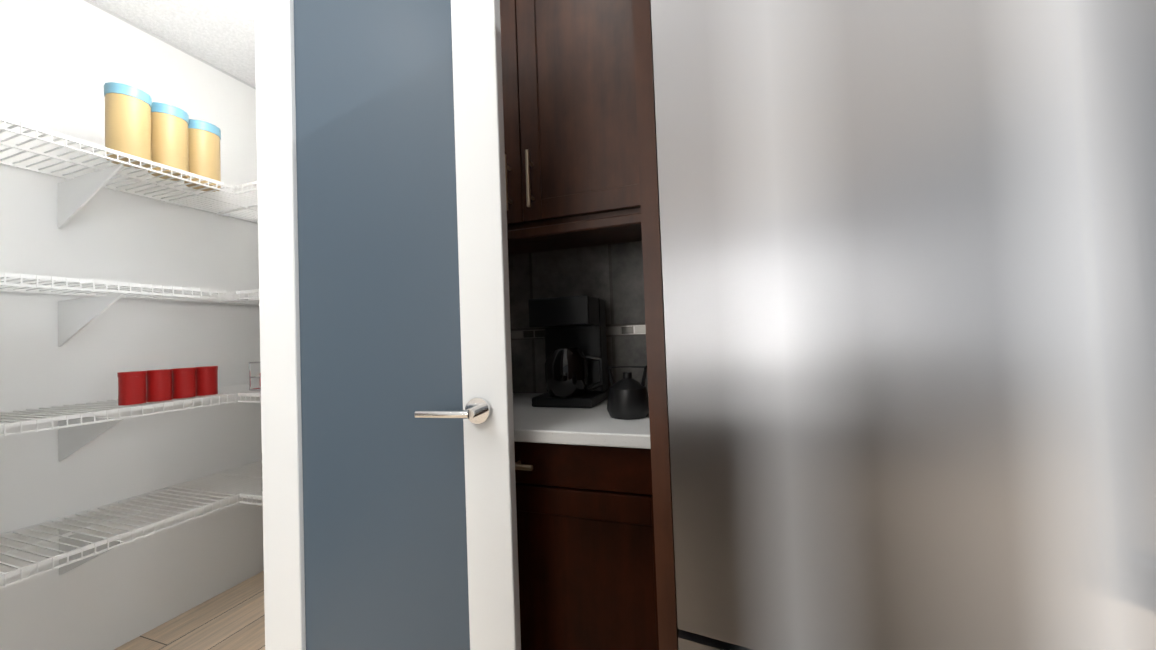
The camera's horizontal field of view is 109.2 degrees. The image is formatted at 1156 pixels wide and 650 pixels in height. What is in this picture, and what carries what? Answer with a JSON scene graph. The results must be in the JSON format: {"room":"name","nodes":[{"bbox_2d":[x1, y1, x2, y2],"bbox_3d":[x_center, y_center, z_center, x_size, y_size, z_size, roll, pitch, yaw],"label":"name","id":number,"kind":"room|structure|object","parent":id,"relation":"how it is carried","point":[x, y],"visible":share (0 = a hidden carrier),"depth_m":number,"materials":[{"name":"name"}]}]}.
{"room":"kitchen","nodes":[
{"label":"kitchen","id":0,"kind":"room"},
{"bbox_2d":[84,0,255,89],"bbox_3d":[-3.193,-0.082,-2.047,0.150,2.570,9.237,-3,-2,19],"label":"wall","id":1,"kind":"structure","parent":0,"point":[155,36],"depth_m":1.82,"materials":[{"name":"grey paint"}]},
{"bbox_2d":[90,0,255,86],"bbox_3d":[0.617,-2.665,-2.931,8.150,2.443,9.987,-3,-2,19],"label":"ceiling","id":2,"kind":"structure","parent":0,"point":[220,34],"depth_m":1.81,"materials":[{"name":"white paint"}]},
{"bbox_2d":[114,571,264,649],"bbox_3d":[0.805,1.056,-2.890,8.150,0.050,10.287,-3,-2,19],"label":"floor","id":3,"kind":"structure","parent":0,"point":[232,618],"depth_m":1.69,"materials":[{"name":"laminate"}]},
{"bbox_2d":[514,442,658,649],"bbox_3d":[-0.119,0.734,1.275,0.926,0.888,0.604,-3,-2,19],"label":"base cabinet","id":4,"kind":"object","parent":3,"relation":"on","point":[586,550],"visible":0.19,"depth_m":0.96,"materials":[{"name":"brown wood"}]},
{"bbox_2d":[513,393,650,448],"bbox_3d":[-0.134,0.274,1.294,0.926,0.030,0.590,-3,-2,19],"label":"countertop","id":5,"kind":"structure","parent":4,"relation":"on","point":[597,425],"depth_m":0.99,"materials":[{"name":"white stone"}]},
{"bbox_2d":[528,295,608,407],"bbox_3d":[-0.017,0.084,1.346,0.222,0.340,0.210,-3,-2,19],"label":"coffee maker","id":6,"kind":"object","parent":5,"relation":"on","point":[576,370],"visible":1,"depth_m":1.28,"materials":[{"name":"black plastic"}]},
{"bbox_2d":[607,365,648,419],"bbox_3d":[0.133,0.175,1.097,0.116,0.134,0.116,-3,-2,19],"label":"kettle","id":7,"kind":"object","parent":5,"relation":"on","point":[628,398],"visible":0.98,"depth_m":1.06,"materials":[{"name":"black metal"}]},
{"bbox_2d":[632,0,678,649],"bbox_3d":[0.702,0.004,0.811,0.986,2.255,0.964,-3,-2,19],"label":"panel","id":8,"kind":"object","parent":3,"relation":"on","point":[668,631],"visible":0.03,"depth_m":0.55,"materials":[{"name":"brown wood"}]},
{"bbox_2d":[651,0,1155,649],"bbox_3d":[0.682,0.239,0.747,0.910,1.787,1.031,-3,-2,19],"label":"refrigerator","id":9,"kind":"object","parent":3,"relation":"on","point":[909,270],"visible":1,"depth_m":0.40,"materials":[{"name":"silver metal"}]},
{"bbox_3d":[-1.286,-0.213,1.358,1.242,2.872,1.256,-3,-2,19],"label":"wall","id":10,"kind":"structure","parent":0,"visible":0},
{"bbox_2d":[0,0,263,649],"bbox_3d":[-1.309,-0.025,1.417,1.141,2.500,1.156,-3,-2,19],"label":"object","id":11,"kind":"structure","parent":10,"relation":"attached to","point":[62,62],"depth_m":1.62,"materials":[{"name":"white paint"}]},
{"bbox_2d":[0,116,262,588],"bbox_3d":[-1.301,0.145,1.407,1.124,1.440,1.138,-3,-2,19],"label":"shelf","id":12,"kind":"object","parent":11,"relation":"attached to","point":[76,433],"visible":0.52,"depth_m":1.44,"materials":[{"name":"white metal"}]},
{"bbox_2d":[104,82,262,490],"bbox_3d":[-1.259,-0.080,1.595,0.632,1.490,0.628,-3,-2,19],"label":"packaged goods","id":13,"kind":"object","parent":12,"relation":"on","point":[139,123],"visible":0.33,"depth_m":1.51,"materials":[{"name":"multicoloured"}]},
{"bbox_3d":[2.215,-1.461,1.307,8.000,5.100,0.900,-3,-2,19],"label":"wall","id":14,"kind":"structure","parent":0,"visible":0},
{"bbox_2d":[500,0,641,254],"bbox_3d":[-0.136,-0.696,1.421,0.926,0.864,0.376,-3,-2,19],"label":"upper cabinet","id":15,"kind":"object","parent":14,"relation":"attached to","point":[570,130],"visible":0.42,"depth_m":1.23,"materials":[{"name":"brown wood"}]},
{"bbox_2d":[508,241,647,392],"bbox_3d":[-0.047,-0.017,1.587,0.926,0.600,0.010,-3,-2,19],"label":"backsplash","id":16,"kind":"structure","parent":14,"relation":"attached to","point":[611,275],"depth_m":1.56,"materials":[{"name":"tile"}]},
{"bbox_3d":[-1.083,0.074,0.945,0.593,2.260,0.593,-3,-2,19],"label":"door frame","id":17,"kind":"structure","parent":0,"visible":0},
{"bbox_2d":[254,0,520,649],"bbox_3d":[-0.458,0.101,0.993,0.638,2.138,0.175,-3,-2,19],"label":"door","id":18,"kind":"structure","parent":17,"relation":"attached to","point":[389,484],"depth_m":0.96,"materials":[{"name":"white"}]}
]}

